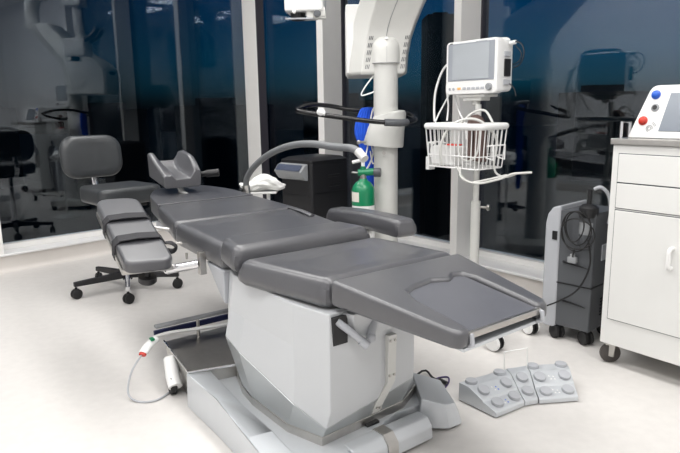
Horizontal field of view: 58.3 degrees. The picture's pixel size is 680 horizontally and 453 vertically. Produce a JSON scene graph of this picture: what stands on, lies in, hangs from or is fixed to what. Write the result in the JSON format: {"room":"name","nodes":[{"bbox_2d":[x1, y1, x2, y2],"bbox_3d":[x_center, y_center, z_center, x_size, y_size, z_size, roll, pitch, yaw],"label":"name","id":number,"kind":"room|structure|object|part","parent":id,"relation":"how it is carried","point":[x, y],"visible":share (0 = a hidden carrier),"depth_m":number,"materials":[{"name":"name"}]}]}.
{"room":"operating room","nodes":[
{"label":"operating room","id":0,"kind":"room"},
{"bbox_2d":[0,230,542,297],"bbox_3d":[-0.840,0.456,3.655,4.384,0.122,4.359,10,15,44],"label":"wall","id":1,"kind":"structure","parent":0,"point":[12,263],"depth_m":4.84,"materials":[{"name":"paint"}]},
{"bbox_2d":[0,224,3,254],"bbox_3d":[-2.685,-1.179,4.434,0.272,2.814,0.055,10,15,44],"label":"trim","id":2,"kind":"structure","parent":1,"relation":"attached to","point":[1,239],"depth_m":4.61,"materials":[{"name":"paint"}]},
{"bbox_2d":[3,221,156,249],"bbox_3d":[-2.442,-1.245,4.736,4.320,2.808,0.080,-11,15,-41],"label":"window sill","id":3,"kind":"structure","parent":1,"relation":"in","point":[50,239],"depth_m":5.01,"materials":[{"name":"paint"}]},
{"bbox_2d":[0,229,159,256],"bbox_3d":[-2.389,0.151,4.962,0.256,0.020,4.100,10,15,44],"label":"trim","id":4,"kind":"structure","parent":1,"relation":"on","point":[27,249],"depth_m":4.91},
{"bbox_2d":[241,0,270,199],"bbox_3d":[-0.853,-1.515,5.995,0.249,2.814,0.078,4,12,24],"label":"trim","id":5,"kind":"structure","parent":1,"relation":"attached to","point":[252,10],"depth_m":6.01,"materials":[{"name":"paint"}]},
{"bbox_2d":[316,0,349,206],"bbox_3d":[-0.064,-1.379,5.238,0.272,2.814,0.107,-10,14,-38],"label":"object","id":6,"kind":"structure","parent":1,"relation":"attached to","point":[332,81],"depth_m":5.21,"materials":[{"name":"paint"}]},
{"bbox_2d":[398,234,449,248],"bbox_3d":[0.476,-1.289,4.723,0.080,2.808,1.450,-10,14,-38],"label":"window sill","id":7,"kind":"structure","parent":1,"relation":"in","point":[441,243],"depth_m":4.72,"materials":[{"name":"paint"}]},
{"bbox_2d":[450,0,488,256],"bbox_3d":[0.877,-1.172,4.110,0.272,2.814,0.084,-10,14,-38],"label":"trim","id":8,"kind":"structure","parent":1,"relation":"attached to","point":[471,17],"depth_m":4.18,"materials":[{"name":"paint"}]},
{"bbox_2d":[398,238,543,281],"bbox_3d":[0.521,0.133,4.817,0.256,0.020,4.120,-10,14,-38],"label":"trim","id":9,"kind":"structure","parent":1,"relation":"on","point":[537,274],"depth_m":4.06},
{"bbox_2d":[479,248,543,269],"bbox_3d":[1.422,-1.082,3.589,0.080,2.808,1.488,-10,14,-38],"label":"window sill","id":10,"kind":"structure","parent":1,"relation":"in","point":[498,255],"depth_m":4.14,"materials":[{"name":"paint"}]},
{"bbox_2d":[0,241,679,452],"bbox_3d":[-0.076,0.798,2.479,4.972,0.120,8.431,-10,14,-38],"label":"floor","id":11,"kind":"structure","parent":0,"point":[67,362],"depth_m":2.74,"materials":[{"name":"plastic"}]},
{"bbox_2d":[59,135,182,303],"bbox_3d":[-1.486,-0.080,4.069,0.701,1.032,0.687,10,15,44],"label":"chair","id":12,"kind":"object","parent":11,"relation":"on","point":[88,156],"visible":0.78,"depth_m":4.08,"materials":[{"name":"grey leather"}]},
{"bbox_3d":[-1.711,-0.481,4.192,0.104,0.285,0.420,10,15,44],"label":"backrest","id":13,"kind":"part","parent":12,"relation":"part of","materials":[{"name":"grey leather"}]},
{"bbox_3d":[-1.609,-0.271,4.178,0.326,0.213,0.051,10,15,44],"label":"backrest stem","id":14,"kind":"part","parent":12,"relation":"part of","materials":[{"name":"silver metal"}]},
{"bbox_3d":[-1.591,0.347,4.037,0.327,0.048,0.044,-9,14,-36],"label":"leg","id":15,"kind":"part","parent":12,"relation":"part of","materials":[{"name":"black plastic"}]},
{"bbox_3d":[-1.596,0.305,4.249,0.327,0.048,0.044,7,14,34],"label":"leg","id":16,"kind":"part","parent":12,"relation":"part of","materials":[{"name":"black plastic"}]},
{"bbox_3d":[-1.457,-0.221,4.042,0.390,0.110,0.426,10,15,44],"label":"seat","id":17,"kind":"part","parent":12,"relation":"part of","materials":[{"name":"grey leather"}]},
{"bbox_3d":[-1.385,0.355,3.975,0.044,0.048,0.327,-5,12,-19],"label":"leg","id":18,"kind":"part","parent":12,"relation":"part of","materials":[{"name":"silver metal"}]},
{"bbox_3d":[-1.262,0.319,4.149,0.327,0.048,0.044,-1,11,-1],"label":"leg","id":19,"kind":"part","parent":12,"relation":"part of","materials":[{"name":"black plastic"}]},
{"bbox_2d":[127,355,168,402],"bbox_3d":[-0.768,0.625,2.690,0.151,0.158,0.372,5,12,27],"label":"cord","id":20,"kind":"object","parent":11,"relation":"on","point":[140,356],"visible":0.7,"depth_m":2.58,"materials":[{"name":"plastic"}]},
{"bbox_2d":[251,190,277,199],"bbox_3d":[-0.469,0.088,4.093,0.320,0.662,0.320,-1,11,0],"label":"stand","id":21,"kind":"object","parent":11,"relation":"on","point":[268,192],"visible":0.13,"depth_m":3.99,"materials":[{"name":"white metal"}]},
{"bbox_2d":[239,174,285,190],"bbox_3d":[-0.510,-0.291,4.017,0.306,0.109,0.163,-1,11,0],"label":"folded cloth","id":22,"kind":"object","parent":21,"relation":"on","point":[261,182],"visible":0.88,"depth_m":3.97,"materials":[{"name":"white fabric"}]},
{"bbox_2d":[251,190,277,193],"bbox_3d":[-0.514,-0.230,4.030,0.200,0.012,0.150,-1,11,0],"label":"tray","id":23,"kind":"object","parent":21,"relation":"on","point":[263,191],"depth_m":3.96,"materials":[{"name":"silver metal"}]},
{"bbox_2d":[274,154,346,217],"bbox_3d":[-0.212,-0.118,4.643,0.351,0.846,0.461,10,16,44],"label":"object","id":24,"kind":"object","parent":11,"relation":"on","point":[316,184],"visible":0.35,"depth_m":4.48,"materials":[{"name":"black plastic"}]},
{"bbox_2d":[274,162,307,180],"bbox_3d":[-0.359,-0.399,4.457,0.300,0.120,0.072,10,16,44],"label":"control panel","id":25,"kind":"object","parent":24,"relation":"attached to","point":[288,171],"depth_m":4.43,"materials":[{"name":"grey plastic"}]},
{"bbox_3d":[-0.194,-0.516,4.594,0.345,0.046,0.385,10,16,44],"label":"lid","id":26,"kind":"part","parent":24,"relation":"part of","materials":[{"name":"black plastic"}]},
{"bbox_2d":[96,140,546,452],"bbox_3d":[-0.332,0.166,2.731,1.186,1.031,2.568,-9,14,-35],"label":"table","id":27,"kind":"object","parent":11,"relation":"on","point":[314,353],"visible":1,"depth_m":2.22,"materials":[{"name":"leather"}]},
{"bbox_3d":[-0.956,0.056,2.803,0.210,0.175,0.665,-7,13,-28],"label":"board rail","id":28,"kind":"part","parent":27,"relation":"part of","materials":[{"name":"metal"}]},
{"bbox_3d":[-0.810,0.209,2.566,0.076,0.072,0.079,-9,14,-35],"label":"clamp knob","id":29,"kind":"part","parent":27,"relation":"part of","materials":[{"name":"black plastic"}]},
{"bbox_3d":[-0.873,0.009,2.956,0.159,0.032,0.013,-1,11,0],"label":"clamp rod","id":30,"kind":"part","parent":27,"relation":"part of","materials":[{"name":"metal"}]},
{"bbox_3d":[-0.368,0.098,2.900,0.460,0.036,1.880,-9,14,-35],"label":"under frame","id":31,"kind":"part","parent":27,"relation":"part of","materials":[{"name":"silver metal"}]},
{"bbox_3d":[-0.682,0.174,2.622,0.154,0.060,0.040,-2,11,-4],"label":"support arm","id":32,"kind":"part","parent":27,"relation":"part of","materials":[{"name":"silver metal"}]},
{"bbox_3d":[-0.954,-0.217,3.579,0.118,0.127,0.197,-9,14,-35],"label":"head rest stem","id":33,"kind":"part","parent":27,"relation":"part of","materials":[{"name":"silver metal"}]},
{"bbox_2d":[154,322,227,336],"bbox_3d":[-0.604,0.426,2.810,0.501,0.113,0.125,-3,11,-9],"label":"rail","id":34,"kind":"object","parent":27,"relation":"on","point":[221,324],"visible":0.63,"depth_m":2.79,"materials":[{"name":"plastic"}]},
{"bbox_2d":[139,336,158,356],"bbox_3d":[-0.843,0.528,2.684,0.046,0.065,0.105,4,12,23],"label":"connector","id":35,"kind":"object","parent":34,"relation":"attached to","point":[153,340],"visible":1,"depth_m":2.67,"materials":[{"name":"white plastic"}]},
{"bbox_3d":[-0.641,0.420,2.863,0.465,0.015,0.030,-9,14,-35],"label":"grey rail","id":36,"kind":"part","parent":27,"relation":"part of","materials":[{"name":"plastic"}]},
{"bbox_3d":[-0.665,0.475,2.862,0.016,0.105,0.016,-9,14,-35],"label":"rail post","id":37,"kind":"part","parent":27,"relation":"part of","materials":[{"name":"metal"}]},
{"bbox_2d":[166,326,236,391],"bbox_3d":[-0.554,0.601,2.757,0.411,0.135,0.434,-9,14,-35],"label":"tray","id":38,"kind":"object","parent":27,"relation":"on","point":[206,354],"depth_m":2.64,"materials":[{"name":"metal"}]},
{"bbox_3d":[-0.796,-0.318,3.637,0.151,0.050,0.044,-2,11,-4],"label":"head rest knob","id":39,"kind":"part","parent":27,"relation":"part of","materials":[{"name":"black plastic"}]},
{"bbox_3d":[0.029,0.158,2.325,0.695,0.106,0.496,-9,14,-35],"label":"seat","id":40,"kind":"part","parent":27,"relation":"part of","materials":[{"name":"grey leather"}]},
{"bbox_3d":[0.098,0.696,2.192,0.055,0.008,0.070,-9,14,-35],"label":"beam plate","id":41,"kind":"part","parent":27,"relation":"part of","materials":[{"name":"black plastic"}]},
{"bbox_3d":[0.295,0.681,2.627,0.343,0.030,0.108,-11,15,-41],"label":"power cord","id":42,"kind":"part","parent":27,"relation":"part of","materials":[{"name":"black plastic"}]},
{"bbox_3d":[0.369,0.269,1.906,0.460,0.049,0.378,-9,14,-35],"label":"foot plate","id":43,"kind":"part","parent":27,"relation":"part of","materials":[{"name":"silver metal"}]},
{"bbox_3d":[0.479,0.277,1.760,0.323,0.019,0.012,-9,14,-36],"label":"rail","id":44,"kind":"part","parent":27,"relation":"part of","materials":[{"name":"metal"}]},
{"bbox_2d":[284,0,425,241],"bbox_3d":[0.133,-0.874,3.759,0.959,2.660,1.242,-1,11,0],"label":"microscope","id":45,"kind":"object","parent":11,"relation":"on","point":[378,33],"visible":0.76,"depth_m":3.67,"materials":[{"name":"white plastic"}]},
{"bbox_3d":[-0.144,-1.354,3.875,0.048,0.047,0.022,-1,11,0],"label":"module knob","id":46,"kind":"part","parent":45,"relation":"part of","materials":[{"name":"grey plastic"}]},
{"bbox_3d":[-0.108,-0.668,3.562,0.056,0.044,0.042,1,11,11],"label":"ring knob","id":47,"kind":"part","parent":45,"relation":"part of","materials":[{"name":"white plastic"}]},
{"bbox_2d":[354,107,373,185],"bbox_3d":[0.169,-0.421,3.947,0.148,0.693,0.059,-1,11,0],"label":"bundle","id":48,"kind":"object","parent":45,"relation":"hanging from","point":[360,129],"visible":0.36,"depth_m":3.90,"materials":[{"name":"fabric"}]},
{"bbox_2d":[352,159,380,237],"bbox_3d":[0.166,-0.044,3.778,0.183,0.761,0.141,-1,11,0],"label":"cylinder","id":49,"kind":"object","parent":45,"relation":"on","point":[363,191],"visible":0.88,"depth_m":3.70,"materials":[{"name":"green metal"}]},
{"bbox_3d":[0.113,-0.387,3.711,0.083,0.061,0.023,-1,11,0],"label":"valve handle","id":50,"kind":"part","parent":49,"relation":"part of","materials":[{"name":"white plastic"}]},
{"bbox_3d":[0.228,-0.330,3.717,0.043,0.058,0.057,1,11,11],"label":"flow knob","id":51,"kind":"part","parent":49,"relation":"part of","materials":[{"name":"grey plastic"}]},
{"bbox_2d":[366,107,373,168],"bbox_3d":[0.179,-0.540,3.826,0.133,0.428,0.049,-11,15,-42],"label":"tubing","id":52,"kind":"object","parent":45,"relation":"attached to","point":[372,148],"visible":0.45,"depth_m":3.87,"materials":[{"name":"plastic"}]},
{"bbox_3d":[0.192,-0.483,3.715,0.180,0.091,0.044,1,11,10],"label":"clamp knob","id":53,"kind":"part","parent":45,"relation":"part of","materials":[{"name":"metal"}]},
{"bbox_2d":[437,376,449,387],"bbox_3d":[0.429,0.686,2.664,0.119,0.010,0.144,-1,11,0],"label":"cable","id":54,"kind":"object","parent":11,"relation":"on","point":[441,376],"visible":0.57,"depth_m":2.72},
{"bbox_2d":[424,104,539,350],"bbox_3d":[0.795,-0.075,3.423,0.795,1.200,0.819,-10,15,-40],"label":"monitor stand","id":55,"kind":"object","parent":11,"relation":"on","point":[497,344],"visible":0.47,"depth_m":3.30,"materials":[{"name":"white metal"}]},
{"bbox_2d":[426,142,434,169],"bbox_3d":[0.529,-0.416,3.538,0.045,0.169,0.043,-9,14,-36],"label":"clip","id":56,"kind":"object","parent":55,"relation":"hanging from","point":[428,167],"visible":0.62,"depth_m":3.54,"materials":[{"name":"white plastic"}]},
{"bbox_2d":[432,145,464,165],"bbox_3d":[0.605,-0.400,3.411,0.100,0.105,0.170,-9,14,-36],"label":"case","id":57,"kind":"object","parent":55,"relation":"in","point":[436,146],"visible":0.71,"depth_m":3.35,"materials":[{"name":"white plastic"}]},
{"bbox_2d":[439,109,497,164],"bbox_3d":[0.685,-0.477,3.265,0.303,0.297,0.113,5,12,27],"label":"coiled hose","id":58,"kind":"object","parent":55,"relation":"hanging from","point":[467,117],"visible":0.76,"depth_m":3.25,"materials":[{"name":"white plastic"}]},
{"bbox_2d":[467,114,486,161],"bbox_3d":[0.742,-0.478,3.304,0.091,0.254,0.142,-4,12,-15],"label":"pressure cuff","id":59,"kind":"object","parent":55,"relation":"in","point":[477,116],"visible":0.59,"depth_m":3.27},
{"bbox_2d":[446,37,516,104],"bbox_3d":[0.779,-0.849,3.342,0.187,0.361,0.393,-9,14,-36],"label":"patient monitor","id":60,"kind":"object","parent":55,"relation":"on","point":[481,68],"visible":0.99,"depth_m":3.26,"materials":[{"name":"white plastic"}]},
{"bbox_2d":[433,64,466,138],"bbox_3d":[0.659,-0.732,3.494,0.100,0.449,0.289,-8,13,-34],"label":"lead","id":61,"kind":"object","parent":60,"relation":"attached to","point":[445,66],"visible":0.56,"depth_m":3.56,"materials":[{"name":"white plastic"}]},
{"bbox_3d":[0.762,-0.701,3.377,0.110,0.058,0.190,-9,14,-36],"label":"mount plate","id":62,"kind":"part","parent":60,"relation":"part of","materials":[{"name":"white plastic"}]},
{"bbox_3d":[0.782,-0.738,3.214,0.016,0.038,0.038,-9,14,-36],"label":"rotary knob","id":63,"kind":"part","parent":60,"relation":"part of","materials":[{"name":"grey plastic"}]},
{"bbox_2d":[503,79,509,84],"bbox_3d":[0.882,-0.764,3.231,0.055,0.027,0.010,-9,14,-36],"label":"socket","id":64,"kind":"object","parent":60,"relation":"attached to","point":[505,81],"depth_m":3.23,"materials":[{"name":"grey plastic"}]},
{"bbox_2d":[504,51,510,56],"bbox_3d":[0.879,-0.907,3.203,0.055,0.027,0.010,-9,14,-36],"label":"socket","id":65,"kind":"object","parent":60,"relation":"attached to","point":[506,53],"depth_m":3.20,"materials":[{"name":"grey plastic"}]},
{"bbox_2d":[509,41,524,95],"bbox_3d":[0.929,-0.827,3.195,0.017,0.282,0.090,-9,14,-36],"label":"cable","id":66,"kind":"object","parent":60,"relation":"attached to","point":[515,41],"visible":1,"depth_m":3.17,"materials":[{"name":"black plastic"}]},
{"bbox_3d":[0.814,-0.108,3.424,0.052,0.039,0.039,6,13,30],"label":"height knob","id":67,"kind":"part","parent":55,"relation":"part of","materials":[{"name":"metal"}]},
{"bbox_2d":[456,158,531,183],"bbox_3d":[0.795,-0.291,3.176,0.393,0.142,0.071,3,12,18],"label":"cable","id":68,"kind":"object","parent":55,"relation":"hanging from","point":[498,176],"visible":0.98,"depth_m":3.17,"materials":[{"name":"white plastic"}]},
{"bbox_2d":[459,347,577,417],"bbox_3d":[0.764,0.627,2.527,0.534,0.163,0.231,-5,12,-19],"label":"foot pedal control","id":69,"kind":"object","parent":11,"relation":"on","point":[500,392],"visible":1,"depth_m":2.50,"materials":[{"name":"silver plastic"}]},
{"bbox_3d":[0.754,0.571,2.616,0.124,0.087,0.014,-5,12,-20],"label":"wire handle","id":70,"kind":"part","parent":69,"relation":"part of","materials":[{"name":"white plastic"}]},
{"bbox_2d":[542,185,609,344],"bbox_3d":[1.222,0.174,3.136,0.334,0.810,0.346,-11,15,-42],"label":"machine","id":71,"kind":"object","parent":11,"relation":"on","point":[576,232],"visible":0.84,"depth_m":3.05,"materials":[{"name":"grey plastic"}]},
{"bbox_3d":[1.107,0.195,3.050,0.046,0.572,0.320,-11,15,-42],"label":"coiled cord","id":72,"kind":"part","parent":71,"relation":"part of","materials":[{"name":"black rubber"}]},
{"bbox_2d":[578,217,592,248],"bbox_3d":[1.210,0.026,2.982,0.080,0.160,0.080,-11,15,-42],"label":"bottle","id":73,"kind":"object","parent":71,"relation":"on","point":[586,240],"depth_m":2.95,"materials":[{"name":"grey plastic"}]},
{"bbox_3d":[1.310,0.127,3.028,0.050,0.080,0.004,-11,15,-42],"label":"rating plate","id":74,"kind":"part","parent":71,"relation":"part of","materials":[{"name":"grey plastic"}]},
{"bbox_2d":[599,121,679,365],"bbox_3d":[1.641,0.117,2.596,0.575,1.117,0.820,-9,14,-36],"label":"cart","id":75,"kind":"object","parent":11,"relation":"on","point":[641,304],"visible":0.98,"depth_m":2.62,"materials":[{"name":"metal"}]},
{"bbox_3d":[1.259,-0.426,2.691,0.084,0.077,0.013,-9,14,-36],"label":"rail","id":76,"kind":"part","parent":75,"relation":"part of","materials":[{"name":"silver metal"}]},
{"bbox_3d":[1.339,0.200,2.612,0.016,0.502,0.368,-9,14,-36],"label":"door","id":77,"kind":"part","parent":75,"relation":"part of","materials":[{"name":"metal"}]},
{"bbox_3d":[1.444,-0.085,2.406,0.016,0.108,0.736,-9,14,-36],"label":"drawer","id":78,"kind":"part","parent":75,"relation":"part of","materials":[{"name":"metal"}]},
{"bbox_3d":[1.443,-0.203,2.382,0.016,0.122,0.736,-9,14,-36],"label":"drawer","id":79,"kind":"part","parent":75,"relation":"part of","materials":[{"name":"metal"}]},
{"bbox_2d":[628,85,679,138],"bbox_3d":[1.566,-0.481,2.542,0.340,0.222,0.555,-9,14,-36],"label":"console","id":80,"kind":"object","parent":75,"relation":"on","point":[659,116],"visible":1,"depth_m":2.59,"materials":[{"name":"white plastic"}]},
{"bbox_3d":[1.363,0.136,2.522,0.040,0.101,0.018,-9,14,-36],"label":"door handle","id":81,"kind":"part","parent":75,"relation":"part of","materials":[{"name":"white plastic"}]},
{"label":"outside","id":82,"kind":"structure","parent":0,"visible":0},
{"bbox_2d":[0,125,610,259],"bbox_3d":[-0.163,-10.108,120.311,600.000,0.200,500.000,-1,11,0],"label":"ground","id":83,"kind":"structure","parent":82,"point":[48,202],"depth_m":95.26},
{"bbox_2d":[0,108,23,188],"bbox_3d":[-66.243,-14.561,108.789,14.177,15.074,8.000,-1,11,0],"label":"building","id":84,"kind":"structure","parent":83,"relation":"on","point":[11,168],"depth_m":109.32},
{"bbox_2d":[67,103,162,182],"bbox_3d":[-42.265,-16.074,116.026,14.503,14.491,8.000,-1,11,0],"label":"building","id":85,"kind":"structure","parent":83,"relation":"on","point":[137,132],"depth_m":112.05,"materials":[{"name":"black glass"}]},
{"bbox_2d":[86,103,125,109],"bbox_3d":[-43.819,-22.513,114.347,5.801,1.160,4.000,-1,11,0],"label":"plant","id":86,"kind":"object","parent":85,"relation":"on","point":[90,106],"depth_m":112.41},
{"bbox_2d":[174,97,275,188],"bbox_3d":[-19.235,-14.388,104.390,15.350,14.947,8.000,-1,11,0],"label":"building","id":87,"kind":"structure","parent":83,"relation":"on","point":[213,131],"depth_m":100.44,"materials":[{"name":"black glass"}]},
{"bbox_2d":[195,97,235,105],"bbox_3d":[-20.877,-21.016,102.673,6.140,1.228,4.000,-1,11,0],"label":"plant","id":88,"kind":"object","parent":87,"relation":"on","point":[198,101],"depth_m":100.71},
{"bbox_2d":[303,93,373,183],"bbox_3d":[1.745,-15.812,108.684,15.983,15.419,8.000,-1,11,0],"label":"building","id":89,"kind":"structure","parent":83,"relation":"on","point":[310,123],"depth_m":104.52,"materials":[{"name":"black glass"}]},
{"bbox_2d":[349,93,358,100],"bbox_3d":[0.037,-22.646,106.927,6.393,1.279,4.000,-1,11,0],"label":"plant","id":90,"kind":"object","parent":89,"relation":"on","point":[352,96],"depth_m":104.97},
{"bbox_2d":[420,12,453,240],"bbox_3d":[9.750,-9.366,59.339,3.300,21.564,4.000,-1,11,0],"label":"building","id":91,"kind":"structure","parent":83,"relation":"on","point":[437,31],"depth_m":57.77,"materials":[{"name":"black glass"}]},
{"bbox_2d":[432,12,447,13],"bbox_3d":[9.252,-19.770,57.087,1.320,0.264,2.000,-1,11,0],"label":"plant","id":92,"kind":"object","parent":91,"relation":"on","point":[433,12],"depth_m":56.10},
{"bbox_2d":[484,97,501,173],"bbox_3d":[23.704,-18.575,120.484,13.905,15.591,8.000,-1,11,0],"label":"building","id":93,"kind":"structure","parent":83,"relation":"on","point":[493,106],"depth_m":116.00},
{"bbox_2d":[555,84,649,180],"bbox_3d":[46.739,-16.548,106.976,14.539,16.099,8.000,-1,11,0],"label":"building","id":94,"kind":"structure","parent":83,"relation":"on","point":[588,119],"depth_m":103.23,"materials":[{"name":"black glass"}]},
{"bbox_2d":[581,84,624,91],"bbox_3d":[45.169,-23.774,105.142,5.816,1.163,4.000,-1,11,0],"label":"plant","id":95,"kind":"object","parent":94,"relation":"on","point":[586,88],"depth_m":103.20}
]}

